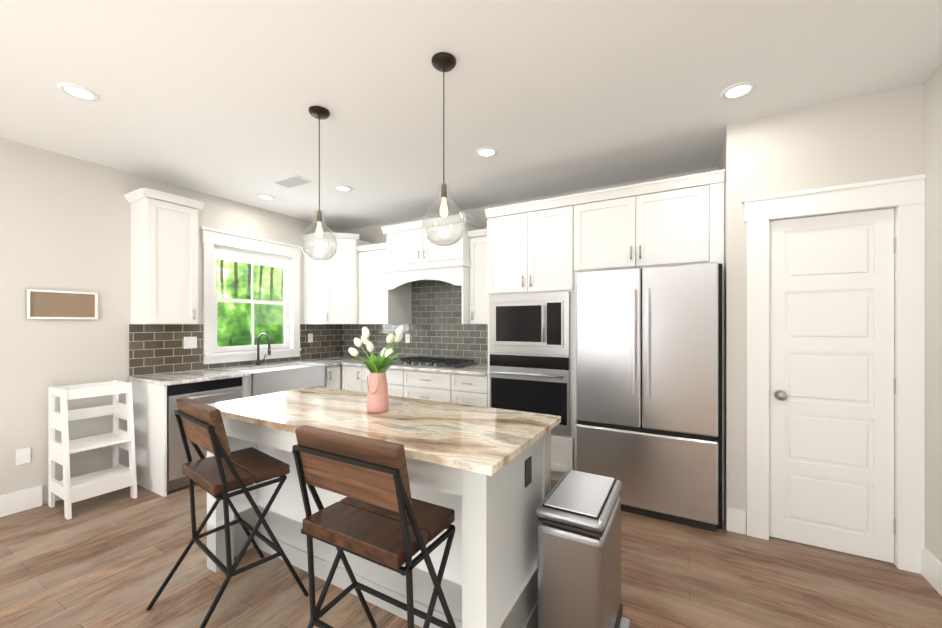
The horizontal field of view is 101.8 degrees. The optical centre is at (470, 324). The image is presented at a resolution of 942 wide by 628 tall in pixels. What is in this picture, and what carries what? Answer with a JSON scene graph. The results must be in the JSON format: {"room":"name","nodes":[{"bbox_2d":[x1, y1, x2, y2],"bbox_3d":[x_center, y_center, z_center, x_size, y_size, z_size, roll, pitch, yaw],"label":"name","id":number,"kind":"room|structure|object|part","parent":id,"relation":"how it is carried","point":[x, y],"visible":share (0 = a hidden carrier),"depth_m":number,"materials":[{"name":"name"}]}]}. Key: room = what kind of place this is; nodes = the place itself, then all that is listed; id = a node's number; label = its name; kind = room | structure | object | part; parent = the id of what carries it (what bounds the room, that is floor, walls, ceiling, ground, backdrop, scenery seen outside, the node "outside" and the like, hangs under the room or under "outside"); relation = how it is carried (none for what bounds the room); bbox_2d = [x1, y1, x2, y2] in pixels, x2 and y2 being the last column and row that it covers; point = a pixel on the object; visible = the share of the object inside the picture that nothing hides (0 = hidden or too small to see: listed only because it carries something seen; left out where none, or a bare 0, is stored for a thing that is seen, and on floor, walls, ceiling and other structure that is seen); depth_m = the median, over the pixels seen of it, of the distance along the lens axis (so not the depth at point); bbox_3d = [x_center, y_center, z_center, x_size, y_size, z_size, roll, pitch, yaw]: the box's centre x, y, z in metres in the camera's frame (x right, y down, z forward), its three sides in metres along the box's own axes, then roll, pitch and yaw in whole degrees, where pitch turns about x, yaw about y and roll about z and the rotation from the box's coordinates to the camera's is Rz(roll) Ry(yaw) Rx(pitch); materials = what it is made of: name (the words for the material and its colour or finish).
{"room":"kitchen","nodes":[
{"label":"kitchen","id":0,"kind":"room"},
{"bbox_2d":[0,138,342,504],"bbox_3d":[-3.731,0.020,2.175,0.120,2.700,7.810,0,0,29],"label":"wall","id":1,"kind":"structure","parent":0,"point":[64,222],"depth_m":3.02,"materials":[{"name":"white paint"}]},
{"bbox_2d":[0,485,41,516],"bbox_3d":[-4.384,1.296,0.885,0.015,0.150,4.620,0,0,29],"label":"baseboard","id":2,"kind":"structure","parent":1,"relation":"attached to","point":[31,498],"depth_m":2.80,"materials":[{"name":"white wood"}]},
{"bbox_2d":[16,447,30,464],"bbox_3d":[-3.294,0.970,2.814,0.008,0.115,0.072,0,0,29],"label":"electrical outlet","id":3,"kind":"object","parent":1,"relation":"attached to","point":[23,455],"visible":1,"depth_m":2.81,"materials":[{"name":"white plastic"}]},
{"bbox_2d":[26,289,97,318],"bbox_3d":[-3.184,-0.150,2.991,0.024,0.220,0.390,0,0,29],"label":"picture","id":4,"kind":"object","parent":1,"relation":"attached to","point":[47,304],"visible":0.96,"depth_m":2.98,"materials":[{"name":"brown"}]},
{"bbox_2d":[124,187,204,323],"bbox_3d":[-2.755,-0.564,3.447,0.421,1.127,0.473,0,0,29],"label":"upper cabinet","id":5,"kind":"object","parent":1,"relation":"attached to","point":[163,257],"visible":0.98,"depth_m":3.32,"materials":[{"name":"white wood"}]},
{"bbox_2d":[200,226,301,363],"bbox_3d":[-2.470,-0.287,4.360,0.165,1.383,1.145,0,0,29],"label":"window","id":6,"kind":"structure","parent":1,"relation":"in","point":[226,245],"depth_m":4.29,"materials":[{"name":"white wood"}]},
{"bbox_3d":[-2.502,-0.260,4.378,0.004,1.074,0.847,0,0,29],"label":"glass","id":7,"kind":"part","parent":6,"relation":"part of","materials":[{"name":"clear glass"}]},
{"bbox_3d":[-2.494,-0.260,4.373,0.060,1.118,0.891,0,0,29],"label":"window sashes","id":8,"kind":"part","parent":6,"relation":"part of","materials":[{"name":"white wood"}]},
{"bbox_2d":[214,245,290,268],"bbox_3d":[-2.463,-0.752,4.356,0.040,0.133,0.891,0,0,29],"label":"shade","id":9,"kind":"object","parent":6,"relation":"attached to","point":[222,252],"depth_m":4.31,"materials":[{"name":"white fabric"}]},
{"bbox_2d":[129,280,487,375],"bbox_3d":[-1.269,-0.050,3.751,2.610,1.011,2.397,0,0,29],"label":"backsplash","id":10,"kind":"structure","parent":1,"relation":"attached to","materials":[{"name":"tile"}]},
{"bbox_2d":[184,337,196,348],"bbox_3d":[-2.753,0.179,3.753,0.008,0.115,0.115,0,0,29],"label":"switch","id":11,"kind":"object","parent":10,"relation":"attached to","point":[189,342],"depth_m":3.75,"materials":[{"name":"white plastic"}]},
{"bbox_2d":[308,334,312,342],"bbox_3d":[-2.076,0.179,4.950,0.008,0.115,0.072,0,0,29],"label":"backsplash outlet","id":12,"kind":"object","parent":10,"relation":"attached to","point":[310,336],"depth_m":4.95,"materials":[{"name":"white plastic"}]},
{"bbox_2d":[405,334,409,342],"bbox_3d":[-0.805,0.179,4.852,0.072,0.115,0.008,0,0,29],"label":"backsplash outlet","id":13,"kind":"object","parent":10,"relation":"attached to","point":[407,336],"depth_m":4.85,"materials":[{"name":"white plastic"}]},
{"bbox_2d":[0,479,941,627],"bbox_3d":[-1.260,1.421,0.951,6.230,0.100,8.110,0,0,29],"label":"floor","id":14,"kind":"structure","parent":0,"point":[108,560],"depth_m":2.04,"materials":[{"name":"brown wood"}]},
{"bbox_2d":[48,380,136,519],"bbox_3d":[-2.910,0.920,2.952,0.415,0.900,0.390,0,0,29],"label":"shelf","id":15,"kind":"object","parent":14,"relation":"on","point":[67,489],"visible":1,"depth_m":2.89,"materials":[{"name":"white paint"}]},
{"bbox_2d":[129,376,243,496],"bbox_3d":[-2.562,0.930,3.468,0.637,0.878,0.631,0,0,29],"label":"base cabinet","id":16,"kind":"object","parent":14,"relation":"on","point":[160,455],"depth_m":3.15,"materials":[{"name":"white wood"}]},
{"bbox_2d":[167,377,241,491],"bbox_3d":[-2.513,0.930,3.452,0.624,0.879,0.590,0,0,29],"label":"dishwasher","id":17,"kind":"object","parent":16,"relation":"in","point":[218,389],"depth_m":3.16,"materials":[{"name":"silver metal"}]},
{"bbox_2d":[128,356,369,387],"bbox_3d":[-2.117,0.470,4.225,0.667,0.031,2.408,0,0,29],"label":"countertop","id":18,"kind":"structure","parent":16,"relation":"on","point":[197,374],"depth_m":3.54,"materials":[{"name":"beige stone"}]},
{"bbox_2d":[256,333,271,363],"bbox_3d":[-2.272,0.274,4.237,0.242,0.361,0.106,0,0,29],"label":"faucet","id":19,"kind":"object","parent":18,"relation":"on","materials":[{"name":"grey metal"}]},
{"bbox_2d":[229,363,324,396],"bbox_3d":[-2.076,0.583,4.095,0.498,0.243,0.846,0,0,29],"label":"sink","id":20,"kind":"object","parent":18,"relation":"in","point":[273,378],"depth_m":3.97,"materials":[{"name":"white ceramic"}]},
{"bbox_2d":[146,396,308,627],"bbox_3d":[-1.189,0.869,1.885,0.520,1.012,0.539,0,0,38],"label":"bar stool","id":21,"kind":"object","parent":14,"relation":"on","point":[222,472],"visible":1,"depth_m":1.80,"materials":[{"name":"brown wood"}]},
{"bbox_2d":[232,368,299,397],"bbox_3d":[-2.270,0.927,3.985,0.637,0.883,0.557,0,0,29],"label":"sink","id":22,"kind":"object","parent":14,"relation":"on","point":[262,381],"depth_m":3.81,"materials":[{"name":"white ceramic"}]},
{"bbox_2d":[272,364,335,388],"bbox_3d":[-2.018,0.927,4.431,0.637,0.883,0.717,0,0,29],"label":"base cabinet","id":23,"kind":"object","parent":14,"relation":"on","point":[311,375],"depth_m":4.29,"materials":[{"name":"white wood"}]},
{"bbox_2d":[336,364,359,391],"bbox_3d":[-1.287,0.927,4.752,0.360,0.883,0.674,0,0,29],"label":"base cabinet","id":24,"kind":"object","parent":14,"relation":"on","point":[347,375],"depth_m":4.54,"materials":[{"name":"white wood"}]},
{"bbox_2d":[292,425,455,627],"bbox_3d":[-0.345,0.869,1.378,0.518,1.012,0.538,0,0,29],"label":"bar stool","id":25,"kind":"object","parent":14,"relation":"on","point":[379,515],"visible":1,"depth_m":1.29,"materials":[{"name":"brown wood"}]},
{"bbox_2d":[207,418,550,627],"bbox_3d":[-0.546,0.930,2.023,1.768,0.881,0.700,0,0,29],"label":"kitchen island","id":26,"kind":"object","parent":14,"relation":"on","point":[490,578],"depth_m":1.69,"materials":[{"name":"wood"}]},
{"bbox_2d":[207,386,560,477],"bbox_3d":[-0.546,0.472,2.023,1.848,0.032,0.780,0,0,29],"label":"island countertop","id":27,"kind":"structure","parent":26,"relation":"on","point":[473,439],"depth_m":1.80,"materials":[{"name":"beige stone"}]},
{"bbox_2d":[348,326,403,412],"bbox_3d":[-0.480,0.232,2.031,0.312,0.447,0.260,0,0,29],"label":"vase","id":28,"kind":"object","parent":27,"relation":"on","point":[377,386],"visible":1,"depth_m":1.98,"materials":[{"name":"pink ceramic"}]},
{"bbox_2d":[525,456,531,487],"bbox_3d":[0.248,0.638,1.654,0.006,0.115,0.070,0,0,29],"label":"outlet","id":29,"kind":"object","parent":26,"relation":"attached to","point":[528,460],"depth_m":1.65,"materials":[{"name":"grey plastic"}]},
{"bbox_2d":[360,368,403,396],"bbox_3d":[-0.875,0.927,4.557,0.672,0.883,0.608,0,0,29],"label":"base cabinet","id":30,"kind":"object","parent":14,"relation":"on","point":[394,376],"depth_m":4.21,"materials":[{"name":"white wood"}]},
{"bbox_2d":[404,372,451,402],"bbox_3d":[-0.317,0.927,4.241,0.610,0.883,0.608,0,0,29],"label":"base cabinet","id":31,"kind":"object","parent":14,"relation":"on","point":[434,386],"depth_m":3.96,"materials":[{"name":"white wood"}]},
{"bbox_2d":[344,360,487,375],"bbox_3d":[-0.545,0.470,4.353,1.943,0.031,0.638,0,0,29],"label":"countertop","id":32,"kind":"structure","parent":31,"relation":"on","point":[408,365],"depth_m":4.07,"materials":[{"name":"beige stone"}]},
{"bbox_2d":[391,357,476,368],"bbox_3d":[-0.446,0.428,4.349,0.920,0.054,0.472,0,0,29],"label":"cooktop","id":33,"kind":"object","parent":32,"relation":"in","point":[433,362],"depth_m":4.27,"materials":[{"name":"silver metal"}]},
{"bbox_2d":[452,372,487,406],"bbox_3d":[0.128,0.927,3.989,0.413,0.883,0.608,0,0,29],"label":"base cabinet","id":34,"kind":"object","parent":14,"relation":"on","point":[467,390],"depth_m":3.72,"materials":[{"name":"white wood"}]},
{"bbox_2d":[487,205,573,480],"bbox_3d":[0.641,0.185,3.643,0.810,2.370,0.704,0,0,29],"label":"tall cabinet","id":35,"kind":"object","parent":14,"relation":"on","point":[530,273],"visible":0.83,"depth_m":3.35,"materials":[{"name":"white wood"}]},
{"bbox_2d":[490,354,569,435],"bbox_3d":[0.489,0.607,3.375,0.750,0.665,0.087,0,0,29],"label":"wall oven","id":36,"kind":"object","parent":35,"relation":"in","point":[534,383],"depth_m":3.35,"materials":[{"name":"silver metal"}]},
{"bbox_2d":[490,292,569,355],"bbox_3d":[0.491,-0.005,3.378,0.750,0.540,0.079,0,0,29],"label":"microwave","id":37,"kind":"object","parent":35,"relation":"in","point":[521,323],"depth_m":3.37,"materials":[{"name":"silver metal"}]},
{"bbox_2d":[536,470,630,627],"bbox_3d":[0.512,1.052,1.683,0.317,0.638,0.478,0,0,29],"label":"trash can","id":38,"kind":"object","parent":14,"relation":"on","point":[578,513],"visible":0.98,"depth_m":1.52,"materials":[{"name":"grey metal"}]},
{"bbox_2d":[576,262,721,531],"bbox_3d":[1.421,0.481,3.066,0.949,1.778,0.923,0,0,29],"label":"refrigerator","id":39,"kind":"object","parent":14,"relation":"on","point":[649,386],"visible":0.9,"depth_m":2.67,"materials":[{"name":"silver metal"}]},
{"bbox_2d":[0,0,941,230],"bbox_3d":[-1.333,-1.379,0.819,5.630,0.100,7.810,0,0,29],"label":"ceiling","id":40,"kind":"structure","parent":0,"point":[219,98],"depth_m":2.12,"materials":[{"name":"white paint"}]},
{"bbox_2d":[57,83,99,101],"bbox_3d":[-2.242,-1.325,2.188,0.170,0.008,0.170,0,0,29],"label":"recessed light","id":41,"kind":"object","parent":40,"relation":"in","point":[78,92],"visible":1,"depth_m":2.18,"materials":[{"name":"white"}]},
{"bbox_2d":[257,194,274,199],"bbox_3d":[-2.140,-1.326,3.992,0.170,0.008,0.170,0,0,29],"label":"recessed light","id":42,"kind":"object","parent":40,"relation":"in","point":[266,196],"visible":1,"depth_m":3.98,"materials":[{"name":"white"}]},
{"bbox_2d":[272,175,311,187],"bbox_3d":[-1.670,-1.325,3.565,0.340,0.010,0.180,0,0,29],"label":"ceiling vent","id":43,"kind":"object","parent":40,"relation":"in","point":[291,181],"visible":1,"depth_m":3.54,"materials":[{"name":"white metal"}]},
{"bbox_2d":[300,106,337,260],"bbox_3d":[-0.946,-0.863,2.386,0.216,0.931,0.216,0,0,29],"label":"pendant light","id":44,"kind":"object","parent":40,"relation":"hanging from","point":[319,112],"visible":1,"depth_m":2.38,"materials":[{"name":"clear glass"}]},
{"bbox_2d":[334,185,351,191],"bbox_3d":[-1.249,-1.326,3.740,0.170,0.008,0.170,0,0,29],"label":"recessed light","id":45,"kind":"object","parent":40,"relation":"in","point":[343,188],"visible":1,"depth_m":3.74,"materials":[{"name":"white plastic"}]},
{"bbox_2d":[422,52,464,245],"bbox_3d":[-0.137,-0.863,1.929,0.216,0.931,0.216,0,0,29],"label":"pendant light","id":46,"kind":"object","parent":40,"relation":"hanging from","point":[443,62],"visible":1,"depth_m":1.92,"materials":[{"name":"clear glass"}]},
{"bbox_2d":[476,147,497,157],"bbox_3d":[0.121,-1.325,2.954,0.170,0.008,0.170,0,0,29],"label":"recessed light","id":47,"kind":"object","parent":40,"relation":"in","point":[485,152],"visible":1,"depth_m":2.95,"materials":[{"name":"white plastic"}]},
{"bbox_2d":[720,81,756,99],"bbox_3d":[1.519,-1.325,2.175,0.170,0.008,0.170,0,0,29],"label":"recessed light","id":48,"kind":"object","parent":40,"relation":"in","point":[738,90],"visible":1,"depth_m":2.17,"materials":[{"name":"white"}]},
{"bbox_2d":[343,167,717,243],"bbox_3d":[0.218,0.019,4.359,4.606,2.700,0.120,0,0,29],"label":"wall","id":49,"kind":"structure","parent":0,"point":[374,234],"depth_m":4.36,"materials":[{"name":"white paint"}]},
{"bbox_2d":[301,232,373,323],"bbox_3d":[-1.684,-0.565,4.966,0.689,1.127,0.689,0,0,29],"label":"upper cabinet","id":50,"kind":"object","parent":49,"relation":"attached to","point":[331,290],"visible":0.71,"depth_m":4.76,"materials":[{"name":"white wood"}]},
{"bbox_2d":[356,242,386,323],"bbox_3d":[-1.102,-0.488,4.822,0.566,0.975,0.367,0,0,29],"label":"upper cabinet","id":51,"kind":"object","parent":49,"relation":"attached to","point":[372,283],"visible":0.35,"depth_m":4.73,"materials":[{"name":"white wood"}]},
{"bbox_2d":[381,213,486,323],"bbox_3d":[-0.431,-0.566,4.370,1.124,1.130,0.500,0,0,29],"label":"range hood","id":52,"kind":"object","parent":49,"relation":"attached to","point":[414,253],"visible":0.94,"depth_m":4.20,"materials":[{"name":"white painted wood"}]},
{"bbox_2d":[467,229,487,323],"bbox_3d":[0.210,-0.488,4.080,0.361,0.975,0.367,0,0,29],"label":"upper cabinet","id":53,"kind":"object","parent":49,"relation":"attached to","point":[478,283],"visible":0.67,"depth_m":3.99,"materials":[{"name":"white wood"}]},
{"bbox_2d":[485,169,724,519],"bbox_3d":[1.106,0.150,3.394,1.865,2.440,0.681,0,0,29],"label":"cabinet","id":54,"kind":"object","parent":49,"relation":"attached to","point":[673,221],"visible":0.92,"depth_m":2.92,"materials":[{"name":"white wood"}]},
{"bbox_2d":[718,83,922,524],"bbox_3d":[2.290,0.020,2.670,0.904,2.700,0.780,0,0,29],"label":"wall","id":55,"kind":"structure","parent":0,"point":[872,137],"depth_m":2.40,"materials":[{"name":"white paint"}]},
{"bbox_2d":[769,208,895,562],"bbox_3d":[2.161,0.350,2.305,0.584,2.024,0.108,0,0,29],"label":"door","id":56,"kind":"structure","parent":55,"relation":"in","point":[832,385],"depth_m":2.31,"materials":[{"name":"white wood"}]},
{"bbox_2d":[742,174,925,573],"bbox_3d":[2.155,0.276,2.348,0.820,2.188,0.154,0,0,29],"label":"door frame","id":57,"kind":"structure","parent":55,"relation":"attached to","point":[904,197],"depth_m":2.17,"materials":[{"name":"white wood"}]},
{"bbox_2d":[923,64,941,562],"bbox_3d":[0.873,0.022,-0.877,0.120,2.700,7.030,0,0,29],"label":"wall","id":58,"kind":"structure","parent":0,"point":[932,127],"depth_m":2.02,"materials":[{"name":"white paint"}]},
{"bbox_2d":[921,547,941,595],"bbox_3d":[0.814,1.297,-0.843,0.015,0.150,6.790,0,0,29],"label":"baseboard","id":59,"kind":"structure","parent":58,"relation":"attached to","point":[931,567],"depth_m":2.01,"materials":[{"name":"white wood"}]},
{"label":"outside","id":60,"kind":"structure","parent":0,"visible":0},
{"bbox_2d":[216,259,283,346],"bbox_3d":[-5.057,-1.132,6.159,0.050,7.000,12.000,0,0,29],"label":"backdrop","id":61,"kind":"structure","parent":60,"point":[276,276],"depth_m":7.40,"materials":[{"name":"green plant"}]}
]}

